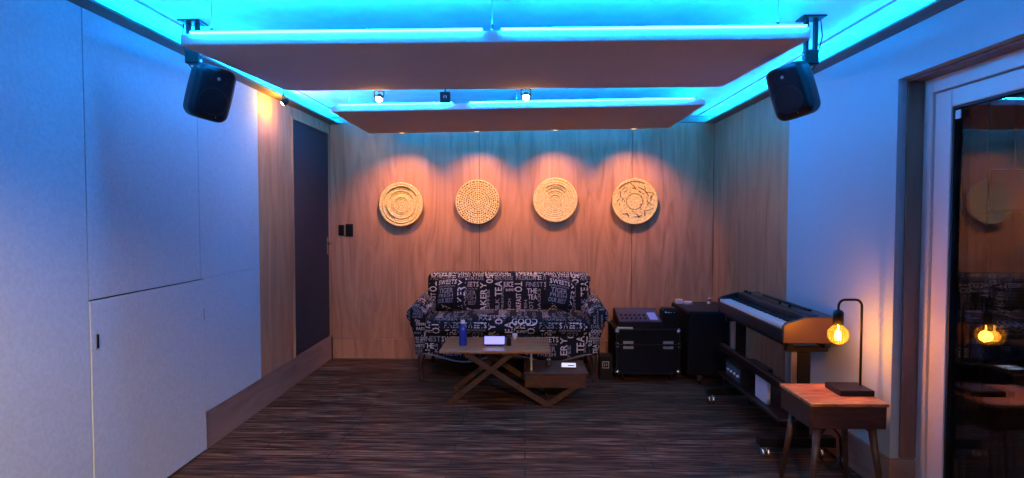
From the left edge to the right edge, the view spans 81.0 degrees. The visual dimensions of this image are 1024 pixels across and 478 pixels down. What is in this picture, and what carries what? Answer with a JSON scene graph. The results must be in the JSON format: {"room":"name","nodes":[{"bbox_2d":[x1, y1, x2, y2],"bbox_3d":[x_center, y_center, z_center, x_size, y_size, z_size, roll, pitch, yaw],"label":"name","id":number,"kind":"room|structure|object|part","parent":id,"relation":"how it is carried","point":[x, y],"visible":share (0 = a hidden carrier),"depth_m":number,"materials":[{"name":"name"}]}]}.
{"room":"studio","nodes":[
{"label":"studio","id":0,"kind":"room"},
{"bbox_2d":[0,0,329,477],"bbox_3d":[-2.087,0.156,1.878,0.206,2.520,8.850,0,2,1],"label":"wall","id":1,"kind":"structure","parent":0,"point":[109,187],"depth_m":2.90,"materials":[{"name":"white paint"}]},
{"bbox_2d":[89,280,206,477],"bbox_3d":[-1.962,0.814,3.303,0.034,1.078,0.990,0,2,1],"label":"access hatch","id":2,"kind":"object","parent":1,"relation":"attached to","point":[148,377],"visible":0.97,"depth_m":3.23,"materials":[{"name":"white paint"}]},
{"bbox_3d":[-1.959,0.484,2.838,0.004,0.075,0.020,0,2,1],"label":"finger pull","id":3,"kind":"part","parent":2,"relation":"part of","materials":[{"name":"black metal"}]},
{"bbox_2d":[67,0,338,124],"bbox_3d":[-1.935,-1.030,1.806,0.098,0.016,8.800,0,2,1],"label":"trim","id":4,"kind":"structure","parent":1,"relation":"attached to","point":[93,6],"depth_m":3.29,"materials":[{"name":"white paint"}]},
{"bbox_2d":[206,336,331,449],"bbox_3d":[-1.932,1.179,5.062,0.020,0.243,2.487,0,2,1],"label":"baseboard","id":5,"kind":"structure","parent":1,"relation":"attached to","point":[225,417],"depth_m":4.64,"materials":[{"name":"brown wood"}]},
{"bbox_2d":[291,116,332,357],"bbox_3d":[-1.883,-0.029,5.740,0.084,2.113,1.006,0,2,1],"label":"door","id":6,"kind":"structure","parent":1,"relation":"in","point":[310,144],"depth_m":5.71,"materials":[{"name":"black wood"}]},
{"bbox_3d":[-1.868,0.071,6.111,0.069,0.180,0.145,0,2,1],"label":"handle","id":7,"kind":"part","parent":6,"relation":"part of","materials":[{"name":"silver metal"}]},
{"bbox_2d":[167,358,862,477],"bbox_3d":[0.054,1.468,1.869,4.490,0.100,9.230,0,2,1],"label":"floor","id":8,"kind":"structure","parent":0,"point":[349,417],"depth_m":4.18,"materials":[{"name":"brown wood"}]},
{"bbox_2d":[406,271,608,381],"bbox_3d":[-0.036,0.807,5.766,1.821,0.939,0.848,0,2,1],"label":"sofa","id":9,"kind":"object","parent":8,"relation":"on","point":[499,303],"visible":0.86,"depth_m":5.45,"materials":[{"name":"black fabric"}]},
{"bbox_3d":[-0.857,0.791,5.777,0.178,0.485,0.752,0,2,1],"label":"armrest","id":10,"kind":"part","parent":9,"relation":"part of","materials":[{"name":"black fabric"}]},
{"bbox_3d":[-0.817,1.147,5.456,0.084,0.281,0.069,0,2,-13],"label":"leg","id":11,"kind":"part","parent":9,"relation":"part of","materials":[{"name":"black wood"}]},
{"bbox_2d":[436,276,468,310],"bbox_3d":[-0.580,0.533,5.837,0.362,0.341,0.177,1,2,23],"label":"cushion","id":12,"kind":"object","parent":9,"relation":"on","point":[452,293],"visible":1,"depth_m":5.78,"materials":[{"name":"black fabric"}]},
{"bbox_3d":[-0.036,0.963,5.761,1.600,0.246,0.772,0,2,1],"label":"seat","id":13,"kind":"part","parent":9,"relation":"part of","materials":[{"name":"black fabric"}]},
{"bbox_3d":[-0.029,0.632,6.061,1.630,0.610,0.244,0,2,1],"label":"backrest","id":14,"kind":"part","parent":9,"relation":"part of","materials":[{"name":"black fabric"}]},
{"bbox_2d":[542,275,576,311],"bbox_3d":[0.460,0.532,5.774,0.385,0.373,0.174,-1,2,-15],"label":"cushion","id":15,"kind":"object","parent":9,"relation":"on","point":[559,294],"visible":1,"depth_m":5.72,"materials":[{"name":"black fabric"}]},
{"bbox_3d":[0.731,1.149,5.422,0.084,0.281,0.069,1,2,16],"label":"leg","id":16,"kind":"part","parent":9,"relation":"part of","materials":[{"name":"black wood"}]},
{"bbox_3d":[0.785,0.793,5.742,0.177,0.485,0.752,0,2,1],"label":"armrest","id":17,"kind":"part","parent":9,"relation":"part of","materials":[{"name":"black fabric"}]},
{"bbox_2d":[439,337,587,406],"bbox_3d":[0.018,1.082,4.908,1.155,0.452,0.528,0,2,1],"label":"coffee table","id":18,"kind":"object","parent":8,"relation":"on","point":[536,374],"visible":0.99,"depth_m":4.69,"materials":[{"name":"brown wood"}]},
{"bbox_2d":[459,320,466,345],"bbox_3d":[-0.396,0.756,4.841,0.064,0.205,0.064,0,2,1],"label":"water bottle","id":19,"kind":"object","parent":18,"relation":"on","point":[462,329],"visible":1,"depth_m":4.82,"materials":[{"name":"blue plastic"}]},
{"bbox_3d":[-0.240,1.083,5.122,0.524,0.430,0.026,0,2,1],"label":"leg","id":20,"kind":"part","parent":18,"relation":"part of","materials":[{"name":"brown wood"}]},
{"bbox_3d":[-0.248,1.097,4.733,0.524,0.430,0.026,0,2,1],"label":"leg","id":21,"kind":"part","parent":18,"relation":"part of","materials":[{"name":"brown wood"}]},
{"bbox_2d":[483,336,504,345],"bbox_3d":[-0.141,0.820,4.852,0.176,0.076,0.071,0,2,1],"label":"tablet device","id":22,"kind":"object","parent":18,"relation":"on","point":[488,340],"visible":1,"depth_m":4.83,"materials":[{"name":"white plastic"}]},
{"bbox_3d":[-0.047,1.096,4.700,0.665,0.438,0.026,0,2,1],"label":"leg","id":23,"kind":"part","parent":18,"relation":"part of","materials":[{"name":"brown wood"}]},
{"bbox_2d":[507,335,510,345],"bbox_3d":[-0.024,0.816,4.835,0.036,0.084,0.036,0,2,1],"label":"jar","id":24,"kind":"object","parent":18,"relation":"on","point":[508,336],"visible":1,"depth_m":4.82,"materials":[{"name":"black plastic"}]},
{"bbox_2d":[512,333,516,339],"bbox_3d":[0.024,0.825,5.074,0.044,0.050,0.044,0,2,1],"label":"candle holder","id":25,"kind":"object","parent":18,"relation":"on","point":[514,335],"visible":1,"depth_m":5.06,"materials":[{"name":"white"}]},
{"bbox_3d":[-0.038,1.082,5.090,0.665,0.438,0.026,0,2,1],"label":"leg","id":26,"kind":"part","parent":18,"relation":"part of","materials":[{"name":"brown wood"}]},
{"bbox_2d":[546,357,550,365],"bbox_3d":[0.297,0.994,4.884,0.048,0.071,0.048,0,2,1],"label":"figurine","id":27,"kind":"object","parent":18,"relation":"on","point":[548,359],"visible":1,"depth_m":4.87,"materials":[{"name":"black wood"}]},
{"bbox_3d":[0.338,1.104,4.663,0.435,0.078,0.007,0,2,1],"label":"drawer","id":28,"kind":"part","parent":18,"relation":"part of","materials":[{"name":"brown wood"}]},
{"bbox_3d":[0.345,1.038,4.857,0.498,0.015,0.415,0,2,1],"label":"box lid","id":29,"kind":"part","parent":18,"relation":"part of","materials":[{"name":"brown wood"}]},
{"bbox_3d":[0.391,1.224,4.696,0.241,0.182,0.026,0,2,1],"label":"leg","id":30,"kind":"part","parent":18,"relation":"part of","materials":[{"name":"brown wood"}]},
{"bbox_2d":[561,363,576,368],"bbox_3d":[0.460,1.025,4.862,0.124,0.010,0.150,0,2,5],"label":"phone","id":31,"kind":"object","parent":18,"relation":"on","point":[563,365],"visible":1,"depth_m":4.84,"materials":[{"name":"white plastic"}]},
{"bbox_2d":[598,353,612,379],"bbox_3d":[0.859,1.171,5.523,0.120,0.225,0.133,0,2,1],"label":"box","id":32,"kind":"object","parent":8,"relation":"on","point":[605,360],"visible":0.93,"depth_m":5.46,"materials":[{"name":"black plastic"}]},
{"bbox_2d":[607,319,681,379],"bbox_3d":[1.229,1.037,5.657,0.604,0.482,0.550,0,2,1],"label":"flight case","id":33,"kind":"object","parent":8,"relation":"on","point":[635,350],"visible":0.87,"depth_m":5.40,"materials":[{"name":"black plastic"}]},
{"bbox_2d":[617,327,632,328],"bbox_3d":[1.022,0.805,5.432,0.140,0.012,0.036,0,2,7],"label":"pad","id":34,"kind":"object","parent":33,"relation":"on","point":[617,327],"visible":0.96,"depth_m":5.42,"materials":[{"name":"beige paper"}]},
{"bbox_2d":[613,308,662,327],"bbox_3d":[1.177,0.737,5.637,0.400,0.135,0.380,0,2,1],"label":"mixer","id":35,"kind":"object","parent":33,"relation":"on","point":[622,317],"visible":1,"depth_m":5.54,"materials":[{"name":"black plastic"}]},
{"bbox_3d":[1.176,0.710,5.611,0.380,0.075,0.312,0,2,1],"label":"control panel","id":36,"kind":"part","parent":35,"relation":"part of","materials":[{"name":"grey metal"}]},
{"bbox_3d":[1.229,0.872,5.650,0.567,0.136,0.512,0,2,1],"label":"case lid","id":37,"kind":"part","parent":33,"relation":"part of","materials":[{"name":"black plastic"}]},
{"bbox_2d":[659,306,676,327],"bbox_3d":[1.445,0.720,5.549,0.130,0.175,0.162,0,2,1],"label":"speaker","id":38,"kind":"object","parent":33,"relation":"on","point":[668,314],"visible":0.98,"depth_m":5.47,"materials":[{"name":"black plastic"}]},
{"bbox_2d":[661,306,675,309],"bbox_3d":[1.445,0.642,5.547,0.110,0.020,0.120,0,2,1],"label":"grille","id":39,"kind":"object","parent":38,"relation":"attached to","point":[662,307],"depth_m":5.54,"materials":[{"name":"black plastic"}]},
{"bbox_2d":[671,302,732,383],"bbox_3d":[1.786,0.954,5.604,0.450,0.652,0.635,0,2,1],"label":"speaker","id":40,"kind":"object","parent":8,"relation":"on","point":[701,324],"visible":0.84,"depth_m":5.29,"materials":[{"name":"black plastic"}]},
{"bbox_2d":[675,299,682,303],"bbox_3d":[1.612,0.601,5.792,0.060,0.040,0.064,0,2,-7],"label":"box","id":41,"kind":"object","parent":40,"relation":"on","point":[678,301],"visible":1,"depth_m":5.76,"materials":[{"name":"white cardboard"}]},
{"bbox_2d":[683,301,691,304],"bbox_3d":[1.679,0.609,5.731,0.080,0.028,0.080,0,2,1],"label":"tape roll","id":42,"kind":"object","parent":40,"relation":"on","point":[684,302],"visible":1,"depth_m":5.70,"materials":[{"name":"white plastic"}]},
{"bbox_3d":[1.786,0.634,5.595,0.430,0.012,0.620,0,2,1],"label":"panel","id":43,"kind":"part","parent":40,"relation":"part of","materials":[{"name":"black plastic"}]},
{"bbox_2d":[691,318,732,372],"bbox_3d":[1.779,0.937,5.289,0.400,0.490,0.007,0,2,1],"label":"grille","id":44,"kind":"object","parent":40,"relation":"attached to","point":[706,333],"depth_m":5.29,"materials":[{"name":"black fabric"}]},
{"bbox_2d":[705,314,835,458],"bbox_3d":[1.761,0.968,4.231,0.460,0.724,1.180,0,2,1],"label":"keyboard stand","id":45,"kind":"object","parent":8,"relation":"on","point":[799,365],"visible":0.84,"depth_m":3.75,"materials":[{"name":"black"}]},
{"bbox_3d":[1.749,0.761,4.758,0.036,0.220,0.042,0,2,1],"label":"silver post","id":46,"kind":"part","parent":45,"relation":"part of","materials":[{"name":"silver metal"}]},
{"bbox_3d":[1.808,0.923,4.769,0.080,0.545,0.060,0,2,1],"label":"post","id":47,"kind":"part","parent":45,"relation":"part of","materials":[{"name":"black"}]},
{"bbox_2d":[726,359,772,386],"bbox_3d":[1.773,1.005,4.522,0.249,0.130,0.340,0,2,1],"label":"rack","id":48,"kind":"object","parent":45,"relation":"on","point":[737,372],"visible":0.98,"depth_m":4.40,"materials":[{"name":"black plastic"}]},
{"bbox_3d":[1.656,1.005,4.510,0.015,0.024,0.233,0,2,1],"label":"knob","id":49,"kind":"part","parent":48,"relation":"part of","materials":[{"name":"silver metal"}]},
{"bbox_3d":[1.665,1.005,4.525,0.004,0.090,0.300,0,2,1],"label":"panel","id":50,"kind":"part","parent":48,"relation":"part of","materials":[{"name":"grey metal"}]},
{"bbox_3d":[1.671,0.883,4.230,0.040,0.055,1.180,0,2,1],"label":"cross rail","id":51,"kind":"part","parent":45,"relation":"part of","materials":[{"name":"black"}]},
{"bbox_2d":[718,371,802,423],"bbox_3d":[1.796,1.093,4.235,0.310,0.025,1.180,0,2,1],"label":"shelf","id":52,"kind":"object","parent":45,"relation":"attached to","point":[775,410],"depth_m":4.02,"materials":[{"name":"black wood"}]},
{"bbox_2d":[755,374,770,404],"bbox_3d":[1.690,1.012,4.044,0.028,0.152,0.204,0,2,1],"label":"folder","id":53,"kind":"object","parent":45,"relation":"on","point":[762,388],"visible":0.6,"depth_m":4.01,"materials":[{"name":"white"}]},
{"bbox_3d":[1.819,0.638,4.228,0.255,0.064,1.160,0,2,1],"label":"rail","id":54,"kind":"part","parent":45,"relation":"part of","materials":[{"name":"black"}]},
{"bbox_2d":[718,290,838,342],"bbox_3d":[1.811,0.516,4.223,0.330,0.178,1.240,0,2,1],"label":"digital piano","id":55,"kind":"object","parent":45,"relation":"on","point":[784,321],"visible":0.99,"depth_m":3.88,"materials":[{"name":"black plastic"}]},
{"bbox_3d":[1.726,0.800,3.689,0.036,0.220,0.042,0,2,1],"label":"silver post","id":56,"kind":"part","parent":45,"relation":"part of","materials":[{"name":"silver metal"}]},
{"bbox_3d":[1.785,0.963,3.700,0.080,0.545,0.060,0,2,1],"label":"post","id":57,"kind":"part","parent":45,"relation":"part of","materials":[{"name":"black wood"}]},
{"bbox_2d":[779,383,888,477],"bbox_3d":[1.724,1.100,3.248,0.398,0.537,0.375,0,2,1],"label":"side table","id":58,"kind":"object","parent":8,"relation":"on","point":[816,406],"visible":0.91,"depth_m":3.09,"materials":[{"name":"brown wood"}]},
{"bbox_3d":[1.569,1.160,3.407,0.091,0.406,0.041,2,3,39],"label":"leg","id":59,"kind":"part","parent":58,"relation":"part of","materials":[{"name":"brown wood"}]},
{"bbox_3d":[1.562,1.171,3.101,0.091,0.406,0.041,-2,3,-37],"label":"leg","id":60,"kind":"part","parent":58,"relation":"part of","materials":[{"name":"brown wood"}]},
{"bbox_3d":[1.886,1.160,3.400,0.091,0.406,0.041,-2,3,-37],"label":"leg","id":61,"kind":"part","parent":58,"relation":"part of","materials":[{"name":"brown wood"}]},
{"bbox_3d":[1.720,0.915,3.061,0.366,0.102,0.010,0,2,1],"label":"drawer","id":62,"kind":"part","parent":58,"relation":"part of","materials":[{"name":"brown wood"}]},
{"bbox_2d":[825,299,874,395],"bbox_3d":[1.839,0.577,3.288,0.226,0.506,0.238,0,2,1],"label":"table lamp","id":63,"kind":"object","parent":58,"relation":"on","point":[840,388],"visible":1,"depth_m":3.26,"materials":[{"name":"black metal"}]},
{"bbox_2d":[833,310,843,324],"bbox_3d":[1.779,0.425,3.270,0.054,0.080,0.054,0,2,1],"label":"socket","id":64,"kind":"object","parent":63,"relation":"attached to","point":[838,315],"depth_m":3.25,"materials":[{"name":"black metal"}]},
{"bbox_3d":[1.841,0.567,3.274,0.138,0.486,0.013,0,2,1],"label":"arched stem","id":65,"kind":"part","parent":63,"relation":"part of","materials":[{"name":"black metal"}]},
{"bbox_3d":[1.879,1.171,3.095,0.091,0.406,0.041,2,3,39],"label":"leg","id":66,"kind":"part","parent":58,"relation":"part of","materials":[{"name":"brown wood"}]},
{"bbox_2d":[819,429,854,477],"bbox_3d":[1.874,1.238,3.438,0.147,0.241,0.260,0,2,1],"label":"cable coil","id":67,"kind":"object","parent":8,"relation":"on","point":[822,430],"visible":0.72,"depth_m":3.53,"materials":[{"name":"black plastic"}]},
{"bbox_2d":[102,0,930,117],"bbox_3d":[0.054,-1.151,1.773,4.490,0.100,9.230,0,2,1],"label":"ceiling","id":68,"kind":"structure","parent":0,"point":[227,15],"depth_m":3.13,"materials":[{"name":"paint"}]},
{"bbox_2d":[176,19,208,68],"bbox_3d":[-1.695,-1.016,3.199,0.120,0.274,0.112,0,2,1],"label":"bracket","id":69,"kind":"object","parent":68,"relation":"attached to","point":[192,57],"visible":0.66,"depth_m":3.17,"materials":[{"name":"black metal"}]},
{"bbox_3d":[-1.696,-1.054,3.191,0.064,0.186,0.032,0,2,1],"label":"hanger arm","id":70,"kind":"part","parent":69,"relation":"part of","materials":[{"name":"black metal"}]},
{"bbox_3d":[-1.696,-1.149,3.188,0.120,0.008,0.100,0,2,1],"label":"ceiling plate","id":71,"kind":"part","parent":69,"relation":"part of","materials":[{"name":"black metal"}]},
{"bbox_2d":[183,63,235,122],"bbox_3d":[-1.603,-0.771,3.175,0.232,0.305,0.231,2,3,43],"label":"loudspeaker","id":72,"kind":"object","parent":69,"relation":"hanging from","point":[209,93],"visible":1,"depth_m":3.10,"materials":[{"name":"black plastic"}]},
{"bbox_2d":[131,0,330,109],"bbox_3d":[-1.825,-1.098,1.801,0.012,0.008,8.800,0,2,1],"label":"trim","id":73,"kind":"structure","parent":68,"relation":"attached to","point":[135,1],"depth_m":3.13,"materials":[{"name":"paint"}]},
{"bbox_2d":[280,90,289,105],"bbox_3d":[-1.770,-1.120,4.662,0.065,0.173,0.065,2,3,36],"label":"pendant spotlight","id":74,"kind":"object","parent":68,"relation":"hanging from","point":[284,101],"visible":0.81,"depth_m":4.65,"materials":[{"name":"black plastic"}]},
{"bbox_2d":[374,90,383,102],"bbox_3d":[-0.912,-1.060,4.119,0.065,0.252,0.065,-2,3,-44],"label":"pendant spotlight","id":75,"kind":"object","parent":68,"relation":"hanging from","point":[379,97],"visible":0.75,"depth_m":4.11,"materials":[{"name":"black plastic"}]},
{"bbox_2d":[440,90,449,102],"bbox_3d":[-0.505,-1.116,4.532,0.076,0.172,0.044,0,2,1],"label":"sensor box","id":76,"kind":"object","parent":68,"relation":"attached to","point":[444,96],"visible":0.94,"depth_m":4.52,"materials":[{"name":"black plastic"}]},
{"bbox_2d":[180,0,810,90],"bbox_3d":[-0.079,-1.041,3.334,2.887,0.245,1.233,0,2,1],"label":"acoustic panel","id":77,"kind":"object","parent":68,"relation":"hanging from","point":[646,56],"visible":1,"depth_m":3.00,"materials":[{"name":"brown wood"}]},
{"bbox_2d":[331,89,704,133],"bbox_3d":[0.047,-1.131,5.188,2.894,0.229,1.164,-1,2,1],"label":"acoustic panel","id":78,"kind":"object","parent":68,"relation":"hanging from","point":[650,113],"visible":0.96,"depth_m":4.91,"materials":[{"name":"beige fabric"}]},
{"bbox_2d":[521,89,531,100],"bbox_3d":[0.096,-1.064,4.097,0.065,0.244,0.065,-2,3,-44],"label":"pendant spotlight","id":79,"kind":"object","parent":68,"relation":"hanging from","point":[525,96],"visible":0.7,"depth_m":4.09,"materials":[{"name":"black plastic"}]},
{"bbox_2d":[699,0,899,115],"bbox_3d":[1.813,-1.095,1.722,0.012,0.008,8.800,0,2,1],"label":"trim","id":80,"kind":"structure","parent":68,"relation":"attached to","point":[895,1],"depth_m":3.43,"materials":[{"name":"paint"}]},
{"bbox_2d":[795,14,826,69],"bbox_3d":[1.554,-1.002,3.129,0.120,0.297,0.112,0,2,1],"label":"bracket","id":81,"kind":"object","parent":68,"relation":"attached to","point":[811,57],"visible":0.86,"depth_m":3.10,"materials":[{"name":"black metal"}]},
{"bbox_2d":[766,61,820,120],"bbox_3d":[1.451,-0.760,3.090,0.226,0.300,0.231,-2,3,-42],"label":"loudspeaker","id":82,"kind":"object","parent":81,"relation":"hanging from","point":[792,87],"visible":1,"depth_m":3.02,"materials":[{"name":"black plastic"}]},
{"bbox_3d":[1.554,-1.040,3.121,0.064,0.209,0.032,0,2,1],"label":"hanger arm","id":83,"kind":"part","parent":81,"relation":"part of","materials":[{"name":"black metal"}]},
{"bbox_3d":[1.554,-1.146,3.117,0.120,0.008,0.100,0,2,1],"label":"ceiling plate","id":84,"kind":"part","parent":81,"relation":"part of","materials":[{"name":"black metal"}]},
{"bbox_2d":[330,123,714,357],"bbox_3d":[0.152,-0.007,6.332,4.490,2.520,0.200,0,2,1],"label":"wall","id":85,"kind":"structure","parent":0,"point":[378,272],"depth_m":6.22,"materials":[{"name":"brown wood"}]},
{"bbox_2d":[338,225,343,234],"bbox_3d":[-1.783,-0.092,6.263,0.058,0.110,0.014,0,2,1],"label":"light switch","id":86,"kind":"object","parent":85,"relation":"attached to","point":[340,227],"visible":1,"depth_m":6.26,"materials":[{"name":"black plastic"}]},
{"bbox_2d":[346,224,352,235],"bbox_3d":[-1.698,-0.091,6.261,0.078,0.130,0.014,0,2,1],"label":"light switch","id":87,"kind":"object","parent":85,"relation":"attached to","point":[349,227],"visible":1,"depth_m":6.26,"materials":[{"name":"black plastic"}]},
{"bbox_2d":[379,182,422,226],"bbox_3d":[-1.146,-0.358,6.216,0.457,0.457,0.058,0,2,1],"label":"wall basket","id":88,"kind":"object","parent":85,"relation":"attached to","point":[400,203],"visible":1,"depth_m":6.21,"materials":[{"name":"wicker"}]},
{"bbox_2d":[333,339,607,359],"bbox_3d":[0.090,1.154,6.279,3.946,0.203,0.034,0,2,1],"label":"baseboard","id":89,"kind":"structure","parent":85,"relation":"attached to","point":[342,348],"depth_m":6.29,"materials":[{"name":"brown wood"}]},
{"bbox_2d":[456,180,499,223],"bbox_3d":[-0.354,-0.382,6.199,0.457,0.457,0.058,0,2,1],"label":"wall basket","id":90,"kind":"object","parent":85,"relation":"attached to","point":[477,201],"visible":1,"depth_m":6.19,"materials":[{"name":"wicker"}]},
{"bbox_2d":[330,116,714,123],"bbox_3d":[0.093,-1.224,6.173,3.960,0.064,0.030,0,2,1],"label":"trim","id":91,"kind":"structure","parent":85,"relation":"attached to","point":[689,119],"depth_m":6.12,"materials":[{"name":"white paint"}]},
{"bbox_2d":[533,178,577,221],"bbox_3d":[0.444,-0.402,6.181,0.457,0.457,0.058,0,2,1],"label":"wall basket","id":92,"kind":"object","parent":85,"relation":"attached to","point":[554,199],"visible":1,"depth_m":6.17,"materials":[{"name":"wicker"}]},
{"bbox_2d":[612,178,657,223],"bbox_3d":[1.259,-0.386,6.163,0.469,0.469,0.058,0,2,1],"label":"wall basket","id":93,"kind":"object","parent":85,"relation":"attached to","point":[634,201],"visible":1,"depth_m":6.16,"materials":[{"name":"wicker"}]},
{"bbox_2d":[712,0,1023,458],"bbox_3d":[2.129,0.160,1.786,0.300,2.520,8.850,0,2,1],"label":"wall","id":94,"kind":"structure","parent":0,"point":[808,212],"depth_m":3.65,"materials":[{"name":"white paint"}]},
{"bbox_2d":[705,0,963,122],"bbox_3d":[1.926,-1.027,1.722,0.104,0.016,8.800,0,2,1],"label":"trim","id":95,"kind":"structure","parent":94,"relation":"attached to","point":[935,7],"depth_m":3.25,"materials":[{"name":"white paint"}]},
{"bbox_2d":[809,428,915,477],"bbox_3d":[2.097,1.212,4.696,0.139,0.203,3.046,0,2,1],"label":"baseboard","id":96,"kind":"structure","parent":94,"relation":"attached to","point":[860,459],"depth_m":3.38,"materials":[{"name":"brown wood"}]},
{"bbox_2d":[898,38,1023,457],"bbox_3d":[2.067,0.318,1.839,0.083,2.200,2.640,0,2,1],"label":"trim","id":97,"kind":"structure","parent":94,"relation":"attached to","point":[914,115],"depth_m":3.13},
{"bbox_2d":[915,48,1023,477],"bbox_3d":[2.175,0.318,1.836,0.130,2.200,2.640,0,2,1],"label":"door","id":98,"kind":"structure","parent":94,"relation":"in","point":[970,421],"depth_m":2.80,"materials":[{"name":"white plastic"}]},
{"bbox_3d":[2.146,0.337,1.837,0.004,1.872,2.234,0,2,1],"label":"glass pane","id":99,"kind":"part","parent":98,"relation":"part of","materials":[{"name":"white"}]}
]}

